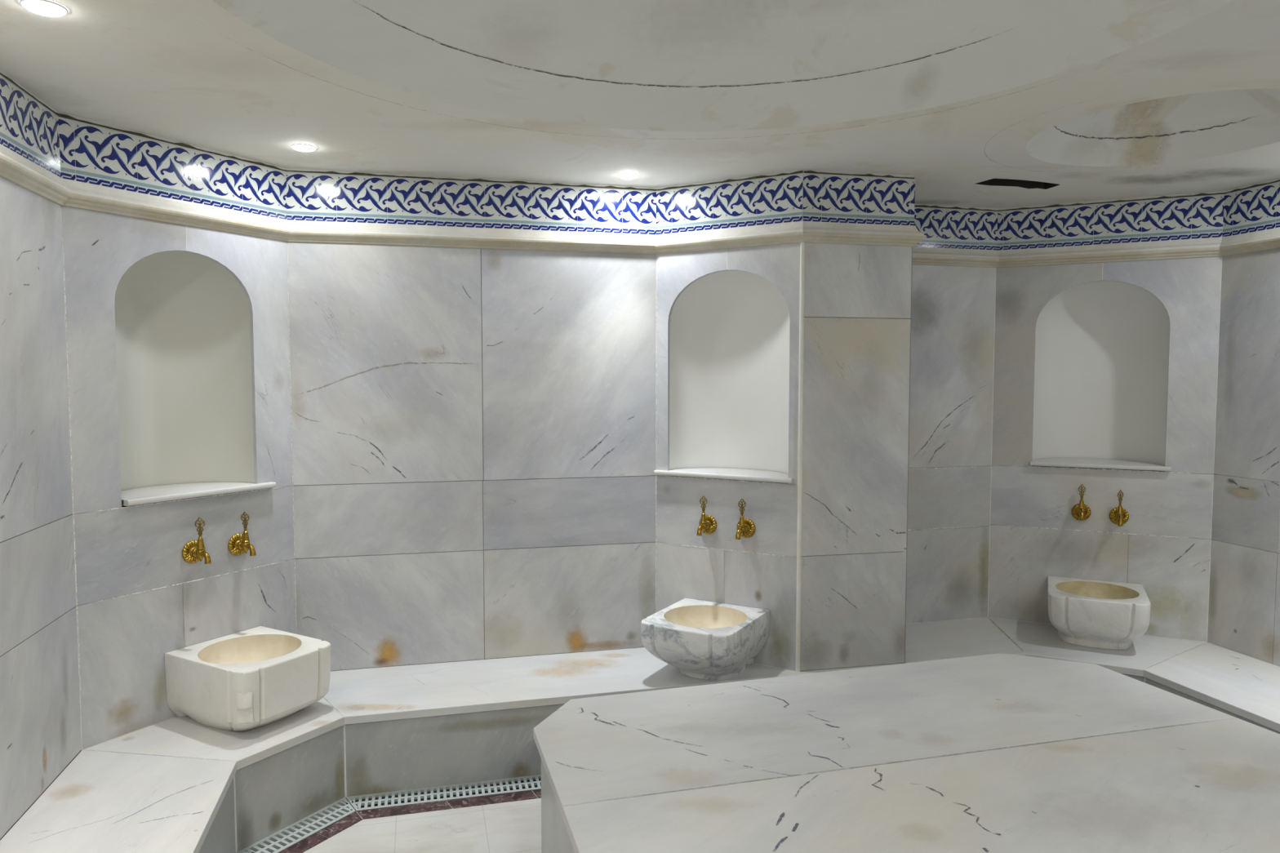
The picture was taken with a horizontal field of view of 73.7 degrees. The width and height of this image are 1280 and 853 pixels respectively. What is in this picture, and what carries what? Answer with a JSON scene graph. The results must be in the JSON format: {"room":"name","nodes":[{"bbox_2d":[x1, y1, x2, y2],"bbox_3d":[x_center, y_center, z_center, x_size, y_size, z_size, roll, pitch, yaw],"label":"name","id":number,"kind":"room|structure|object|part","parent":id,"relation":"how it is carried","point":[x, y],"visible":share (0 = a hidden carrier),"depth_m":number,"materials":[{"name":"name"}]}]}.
{"room":"spa","nodes":[
{"label":"spa","id":0,"kind":"room"},
{"bbox_2d":[0,176,81,839],"bbox_3d":[-1.338,0.156,0.725,0.021,2.089,4.257,-1,3,-14],"label":"wall","id":1,"kind":"structure","parent":0,"point":[40,721],"depth_m":2.51,"materials":[{"name":"grey stone"}]},
{"bbox_2d":[0,70,61,177],"bbox_3d":[-1.326,-0.781,0.673,0.005,0.215,4.253,-1,3,-14],"label":"trim","id":2,"kind":"structure","parent":1,"relation":"attached to","point":[29,126],"depth_m":2.51,"materials":[{"name":"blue tile"}]},
{"bbox_2d":[0,143,72,204],"bbox_3d":[-1.310,-0.634,0.685,0.042,0.088,4.256,-1,3,-14],"label":"trim","id":3,"kind":"structure","parent":1,"relation":"attached to","point":[15,168],"depth_m":2.49,"materials":[{"name":"beige stone"}]},
{"bbox_2d":[60,205,297,750],"bbox_3d":[-1.768,0.011,3.218,0.281,2.089,0.851,2,4,30],"label":"wall","id":4,"kind":"structure","parent":0,"point":[177,336],"depth_m":3.21,"materials":[{"name":"grey stone"}]},
{"bbox_2d":[57,111,287,219],"bbox_3d":[-1.645,-0.921,3.092,0.005,0.215,0.847,2,4,30],"label":"trim","id":5,"kind":"structure","parent":4,"relation":"attached to","point":[91,152],"depth_m":3.03,"materials":[{"name":"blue tile"}]},
{"bbox_2d":[60,177,289,241],"bbox_3d":[-1.631,-0.773,3.093,0.042,0.088,0.849,2,4,30],"label":"trim","id":6,"kind":"structure","parent":4,"relation":"attached to","point":[87,196],"depth_m":3.03,"materials":[{"name":"beige stone"}]},
{"bbox_2d":[182,516,211,564],"bbox_3d":[-1.611,0.419,3.130,0.104,0.177,0.085,2,4,30],"label":"tap","id":7,"kind":"object","parent":4,"relation":"attached to","point":[193,551],"visible":1,"depth_m":3.13,"materials":[{"name":"gold metal"}]},
{"bbox_3d":[-1.613,0.426,3.131,0.030,0.050,0.028,-2,4,-27],"label":"handle","id":8,"kind":"part","parent":7,"relation":"part of","materials":[{"name":"gold metal"}]},
{"bbox_3d":[-1.606,0.474,3.130,0.092,0.052,0.034,2,4,30],"label":"spout","id":9,"kind":"part","parent":7,"relation":"part of","materials":[{"name":"gold metal"}]},
{"bbox_2d":[120,481,275,506],"bbox_3d":[-1.738,0.244,3.248,0.304,0.020,0.586,2,4,30],"label":"sill","id":10,"kind":"structure","parent":4,"relation":"attached to","point":[148,495],"depth_m":3.19,"materials":[{"name":"stone"}]},
{"bbox_2d":[227,511,256,555],"bbox_3d":[-1.519,0.414,3.288,0.104,0.177,0.085,2,4,30],"label":"tap","id":11,"kind":"object","parent":4,"relation":"attached to","point":[238,544],"visible":1,"depth_m":3.29,"materials":[{"name":"gold metal"}]},
{"bbox_3d":[-1.520,0.421,3.290,0.030,0.050,0.028,0,3,2],"label":"handle","id":12,"kind":"part","parent":11,"relation":"part of","materials":[{"name":"gold metal"}]},
{"bbox_3d":[-1.514,0.469,3.288,0.092,0.052,0.034,2,4,30],"label":"spout","id":13,"kind":"part","parent":11,"relation":"part of","materials":[{"name":"gold metal"}]},
{"bbox_2d":[0,750,541,852],"bbox_3d":[1.000,1.471,2.089,8.000,0.081,8.000,0,3,0],"label":"floor","id":14,"kind":"structure","parent":0,"point":[512,827],"depth_m":2.91,"materials":[{"name":"white stone"}]},
{"bbox_2d":[236,797,355,852],"bbox_3d":[-1.153,1.384,2.933,0.114,0.010,0.431,2,4,32],"label":"drain grate","id":15,"kind":"object","parent":14,"relation":"on","point":[340,809],"visible":1,"depth_m":2.92,"materials":[{"name":"grey plastic"}]},
{"bbox_2d":[279,811,362,852],"bbox_3d":[-1.074,1.390,2.886,0.064,0.014,0.338,2,4,32],"label":"trim","id":16,"kind":"structure","parent":14,"relation":"on","point":[340,825],"depth_m":2.89,"materials":[{"name":"red stone"}]},
{"bbox_2d":[345,774,541,811],"bbox_3d":[-0.199,1.362,3.315,1.801,0.010,0.114,-1,3,-14],"label":"drain grate","id":17,"kind":"object","parent":14,"relation":"on","point":[356,806],"visible":0.36,"depth_m":3.18,"materials":[{"name":"grey plastic"}]},
{"bbox_2d":[356,789,541,819],"bbox_3d":[0.361,1.362,3.362,2.819,0.014,0.064,-1,3,-14],"label":"trim","id":18,"kind":"structure","parent":14,"relation":"on","point":[534,794],"depth_m":3.09,"materials":[{"name":"red stone"}]},
{"bbox_2d":[0,617,1279,852],"bbox_3d":[0.844,1.325,1.675,4.684,0.361,4.846,-1,3,-14],"label":"bench","id":19,"kind":"object","parent":14,"relation":"on","point":[177,784],"visible":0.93,"depth_m":3.20,"materials":[{"name":"stone"}]},
{"bbox_3d":[-1.337,1.151,1.815,0.537,0.031,2.444,-1,3,-14],"label":"seat","id":20,"kind":"part","parent":19,"relation":"part of","materials":[{"name":"stone"}]},
{"bbox_3d":[-1.388,1.079,3.060,0.597,0.031,0.848,2,4,30],"label":"seat","id":21,"kind":"part","parent":19,"relation":"part of","materials":[{"name":"stone"}]},
{"bbox_3d":[-0.824,1.390,0.827,0.020,0.330,4.035,-1,3,-14],"label":"panel","id":22,"kind":"part","parent":19,"relation":"part of","materials":[{"name":"grey stone"}]},
{"bbox_2d":[164,626,330,731],"bbox_3d":[-1.423,0.936,3.140,0.445,0.245,0.392,2,4,30],"label":"basin","id":23,"kind":"object","parent":19,"relation":"on","point":[260,676],"visible":1,"depth_m":3.03,"materials":[{"name":"white stone"}]},
{"bbox_3d":[-1.431,0.885,3.142,0.348,0.138,0.348,2,4,30],"label":"bowl","id":24,"kind":"part","parent":23,"relation":"part of","materials":[{"name":"beige stone"}]},
{"bbox_3d":[-1.211,1.266,2.962,0.021,0.330,0.453,2,4,32],"label":"panel","id":25,"kind":"part","parent":19,"relation":"part of","materials":[{"name":"grey stone"}]},
{"bbox_3d":[0.320,1.234,3.509,2.929,0.330,0.021,-1,3,-14],"label":"panel","id":26,"kind":"part","parent":19,"relation":"part of","materials":[{"name":"grey stone"}]},
{"bbox_3d":[-0.526,1.053,3.505,1.732,0.031,0.558,-1,3,-13],"label":"seat","id":27,"kind":"part","parent":19,"relation":"part of","materials":[{"name":"stone"}]},
{"bbox_2d":[640,598,769,680],"bbox_3d":[0.269,0.912,3.559,0.405,0.245,0.445,2,4,29],"label":"basin","id":28,"kind":"object","parent":19,"relation":"on","point":[706,640],"visible":1,"depth_m":3.44,"materials":[{"name":"stone"}]},
{"bbox_3d":[0.274,0.861,3.564,0.348,0.138,0.348,2,4,29],"label":"bowl","id":29,"kind":"part","parent":28,"relation":"part of","materials":[{"name":"beige stone"}]},
{"bbox_3d":[0.997,1.029,3.925,1.786,0.030,0.540,-1,3,-14],"label":"seat","id":30,"kind":"part","parent":19,"relation":"part of","materials":[{"name":"stone"}]},
{"bbox_3d":[2.105,1.028,3.949,0.957,0.031,0.568,2,4,25],"label":"seat","id":31,"kind":"part","parent":19,"relation":"part of","materials":[{"name":"stone"}]},
{"bbox_2d":[1047,576,1151,649],"bbox_3d":[2.135,0.886,3.999,0.410,0.245,0.430,2,4,25],"label":"basin","id":32,"kind":"object","parent":19,"relation":"on","point":[1089,613],"visible":1,"depth_m":3.87,"materials":[{"name":"stone"}]},
{"bbox_3d":[2.139,0.835,4.005,0.348,0.138,0.348,2,4,25],"label":"bowl","id":33,"kind":"part","parent":32,"relation":"part of","materials":[{"name":"beige stone"}]},
{"bbox_3d":[1.945,1.220,3.757,0.482,0.330,0.021,2,4,28],"label":"panel","id":34,"kind":"part","parent":19,"relation":"part of","materials":[{"name":"grey stone"}]},
{"bbox_3d":[2.927,1.147,1.887,1.582,0.031,4.233,0,3,0],"label":"seat","id":35,"kind":"part","parent":19,"relation":"part of","materials":[{"name":"stone"}]},
{"bbox_3d":[2.686,1.338,1.720,0.021,0.330,4.010,-1,3,-15],"label":"panel","id":36,"kind":"part","parent":19,"relation":"part of","materials":[{"name":"grey stone"}]},
{"bbox_2d":[533,653,1279,852],"bbox_3d":[0.997,1.201,2.164,2.285,0.451,2.190,-1,3,-15],"label":"platform","id":37,"kind":"object","parent":14,"relation":"on","point":[999,753],"visible":1,"depth_m":2.44,"materials":[{"name":"stone"}]},
{"bbox_3d":[-0.088,1.234,1.923,0.020,0.413,1.603,-1,3,-15],"label":"panel","id":38,"kind":"part","parent":37,"relation":"part of","materials":[{"name":"grey stone"}]},
{"bbox_2d":[0,0,1279,208],"bbox_3d":[0.713,-1.008,1.625,4.918,0.367,5.109,-1,3,-14],"label":"ceiling","id":39,"kind":"structure","parent":0,"point":[987,104],"depth_m":2.59,"materials":[{"name":"paint"}]},
{"bbox_2d":[19,0,68,16],"bbox_3d":[-1.360,-0.953,1.948,0.092,0.013,0.092,0,3,0],"label":"recessed light","id":40,"kind":"object","parent":39,"relation":"in","point":[44,7],"visible":1,"depth_m":1.93,"materials":[{"name":"white glass"}]},
{"bbox_2d":[290,143,317,151],"bbox_3d":[-1.235,-1.021,3.135,0.092,0.013,0.092,0,3,0],"label":"recessed light","id":41,"kind":"object","parent":39,"relation":"in","point":[300,147],"visible":1,"depth_m":3.11,"materials":[{"name":"white glass"}]},
{"bbox_2d":[617,172,639,179],"bbox_3d":[-0.050,-1.047,3.574,0.092,0.013,0.092,0,3,0],"label":"recessed light","id":42,"kind":"object","parent":39,"relation":"in","point":[628,175],"visible":1,"depth_m":3.55,"materials":[{"name":"white glass"}]},
{"bbox_2d":[287,241,995,671],"bbox_3d":[0.179,-0.031,3.939,3.339,2.089,0.080,-1,3,-13],"label":"wall","id":43,"kind":"structure","parent":0,"point":[473,429],"depth_m":3.73,"materials":[{"name":"grey stone"}]},
{"bbox_2d":[285,168,656,234],"bbox_3d":[-0.680,-0.953,3.637,1.550,0.215,0.005,-1,3,-13],"label":"trim","id":44,"kind":"structure","parent":43,"relation":"attached to","point":[312,194],"depth_m":3.62,"materials":[{"name":"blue tile"}]},
{"bbox_2d":[287,219,656,253],"bbox_3d":[-0.676,-0.805,3.630,1.551,0.088,0.042,-1,3,-13],"label":"trim","id":45,"kind":"structure","parent":43,"relation":"attached to","point":[307,231],"depth_m":3.61,"materials":[{"name":"beige stone"}]},
{"bbox_2d":[914,204,997,250],"bbox_3d":[1.407,-0.985,4.190,0.804,0.215,0.005,-1,3,-14],"label":"trim","id":46,"kind":"structure","parent":43,"relation":"attached to","point":[943,226],"depth_m":4.23,"materials":[{"name":"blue tile"}]},
{"bbox_2d":[912,246,999,267],"bbox_3d":[1.411,-0.837,4.183,0.807,0.087,0.042,-1,3,-14],"label":"trim","id":47,"kind":"structure","parent":43,"relation":"attached to","point":[921,255],"depth_m":4.22,"materials":[{"name":"beige stone"}]},
{"bbox_2d":[655,242,799,671],"bbox_3d":[0.427,-0.023,3.807,0.685,2.089,0.235,2,4,30],"label":"wall","id":48,"kind":"structure","parent":0,"point":[727,340],"depth_m":3.82,"materials":[{"name":"grey stone"}]},
{"bbox_2d":[696,496,716,535],"bbox_3d":[0.276,0.390,3.724,0.085,0.177,0.104,2,4,29],"label":"tap","id":49,"kind":"object","parent":48,"relation":"attached to","point":[708,524],"visible":1,"depth_m":3.72,"materials":[{"name":"gold metal"}]},
{"bbox_3d":[0.273,0.445,3.721,0.034,0.052,0.092,2,4,29],"label":"spout","id":50,"kind":"part","parent":49,"relation":"part of","materials":[{"name":"gold metal"}]},
{"bbox_3d":[0.277,0.397,3.725,0.030,0.050,0.028,1,3,9],"label":"handle","id":51,"kind":"part","parent":49,"relation":"part of","materials":[{"name":"gold metal"}]},
{"bbox_2d":[653,467,793,483],"bbox_3d":[0.407,0.211,3.813,0.648,0.020,0.255,2,4,29],"label":"sill","id":52,"kind":"structure","parent":48,"relation":"attached to","point":[706,473],"depth_m":3.75,"materials":[{"name":"stone"}]},
{"bbox_2d":[655,221,803,253],"bbox_3d":[0.366,-0.805,3.641,0.697,0.087,0.042,2,4,29],"label":"trim","id":53,"kind":"structure","parent":48,"relation":"attached to","point":[787,233],"depth_m":3.63,"materials":[{"name":"beige stone"}]},
{"bbox_2d":[656,169,803,234],"bbox_3d":[0.368,-0.954,3.650,0.681,0.214,0.005,2,4,29],"label":"trim","id":54,"kind":"structure","parent":48,"relation":"attached to","point":[776,197],"depth_m":3.64,"materials":[{"name":"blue tile"}]},
{"bbox_2d":[735,498,755,539],"bbox_3d":[0.434,0.395,3.635,0.085,0.177,0.104,2,4,29],"label":"tap","id":55,"kind":"object","parent":48,"relation":"attached to","point":[745,526],"visible":1,"depth_m":3.63,"materials":[{"name":"gold metal"}]},
{"bbox_3d":[0.430,0.450,3.632,0.034,0.052,0.092,2,4,29],"label":"spout","id":56,"kind":"part","parent":55,"relation":"part of","materials":[{"name":"gold metal"}]},
{"bbox_3d":[0.434,0.402,3.637,0.030,0.050,0.028,0,3,3],"label":"handle","id":57,"kind":"part","parent":55,"relation":"part of","materials":[{"name":"gold metal"}]},
{"bbox_2d":[800,242,912,671],"bbox_3d":[0.906,-0.011,3.602,0.500,2.089,0.021,-1,3,-12],"label":"wall","id":58,"kind":"structure","parent":0,"point":[858,304],"depth_m":3.60,"materials":[{"name":"grey stone"}]},
{"bbox_2d":[795,242,804,671],"bbox_3d":[0.667,0.137,3.552,0.019,1.795,0.019,0,3,0],"label":"trim","id":59,"kind":"structure","parent":58,"relation":"attached to","point":[802,244],"depth_m":3.54,"materials":[{"name":"beige stone"}]},
{"bbox_2d":[802,168,915,225],"bbox_3d":[0.910,-0.947,3.536,0.501,0.215,0.005,-1,3,-12],"label":"trim","id":60,"kind":"structure","parent":58,"relation":"attached to","point":[828,196],"depth_m":3.53,"materials":[{"name":"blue tile"}]},
{"bbox_2d":[802,221,926,246],"bbox_3d":[0.925,-0.799,3.531,0.552,0.087,0.042,-1,3,-12],"label":"trim","id":61,"kind":"structure","parent":58,"relation":"attached to","point":[814,232],"depth_m":3.52,"materials":[{"name":"beige stone"}]},
{"bbox_2d":[903,246,912,659],"bbox_3d":[1.074,-0.028,3.894,0.020,2.089,0.525,-1,3,-15],"label":"wall","id":62,"kind":"structure","parent":0,"point":[912,246],"depth_m":3.66,"materials":[{"name":"grey stone"}]},
{"bbox_2d":[987,256,1222,642],"bbox_3d":[2.175,-0.054,4.342,1.222,2.089,0.320,2,4,25],"label":"wall","id":63,"kind":"structure","parent":0,"point":[1119,360],"depth_m":4.23,"materials":[{"name":"grey stone"}]},
{"bbox_2d":[1071,484,1090,520],"bbox_3d":[2.160,0.373,4.145,0.081,0.182,0.118,0,3,7],"label":"tap","id":64,"kind":"object","parent":63,"relation":"attached to","point":[1081,511],"visible":1,"depth_m":4.17,"materials":[{"name":"gold metal"}]},
{"bbox_3d":[2.143,0.422,4.138,0.034,0.045,0.098,1,4,23],"label":"spout","id":65,"kind":"part","parent":64,"relation":"part of","materials":[{"name":"gold metal"}]},
{"bbox_3d":[2.148,0.376,4.150,0.030,0.050,0.028,1,-6,27],"label":"handle","id":66,"kind":"part","parent":64,"relation":"part of","materials":[{"name":"gold metal"}]},
{"bbox_2d":[1030,457,1171,471],"bbox_3d":[2.292,0.184,4.282,0.602,0.020,0.340,2,4,25],"label":"sill","id":67,"kind":"structure","parent":63,"relation":"attached to","point":[1093,463],"depth_m":4.18,"materials":[{"name":"stone"}]},
{"bbox_2d":[996,236,1222,267],"bbox_3d":[2.219,-0.830,4.080,0.955,0.087,0.042,2,4,25],"label":"trim","id":68,"kind":"structure","parent":63,"relation":"attached to","point":[1210,246],"depth_m":4.06,"materials":[{"name":"beige stone"}]},
{"bbox_2d":[996,191,1224,250],"bbox_3d":[2.226,-0.979,4.086,0.954,0.215,0.005,2,4,25],"label":"trim","id":69,"kind":"structure","parent":63,"relation":"attached to","point":[1197,215],"depth_m":4.07,"materials":[{"name":"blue tile"}]},
{"bbox_2d":[1108,489,1128,526],"bbox_3d":[2.294,0.390,4.078,0.085,0.177,0.104,2,4,25],"label":"tap","id":70,"kind":"object","parent":63,"relation":"attached to","point":[1118,516],"visible":1,"depth_m":4.10,"materials":[{"name":"gold metal"}]},
{"bbox_3d":[2.292,0.445,4.076,0.034,0.052,0.092,2,4,25],"label":"spout","id":71,"kind":"part","parent":70,"relation":"part of","materials":[{"name":"gold metal"}]},
{"bbox_3d":[2.295,0.397,4.080,0.030,0.050,0.028,-1,3,-13],"label":"handle","id":72,"kind":"part","parent":70,"relation":"part of","materials":[{"name":"gold metal"}]},
{"bbox_2d":[1207,248,1279,666],"bbox_3d":[3.200,0.088,1.891,0.021,2.089,4.247,-1,3,-15],"label":"wall","id":73,"kind":"structure","parent":0,"point":[1244,612],"depth_m":3.79,"materials":[{"name":"grey stone"}]},
{"bbox_2d":[1219,226,1279,256],"bbox_3d":[3.173,-0.701,1.838,0.042,0.088,4.246,-1,3,-15],"label":"trim","id":74,"kind":"structure","parent":73,"relation":"attached to","point":[1266,239],"depth_m":3.74,"materials":[{"name":"beige stone"}]},
{"bbox_2d":[1222,177,1279,236],"bbox_3d":[3.188,-0.848,1.834,0.005,0.215,4.243,-1,3,-15],"label":"trim","id":75,"kind":"structure","parent":73,"relation":"attached to","point":[1254,207],"depth_m":3.75,"materials":[{"name":"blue tile"}]}
]}

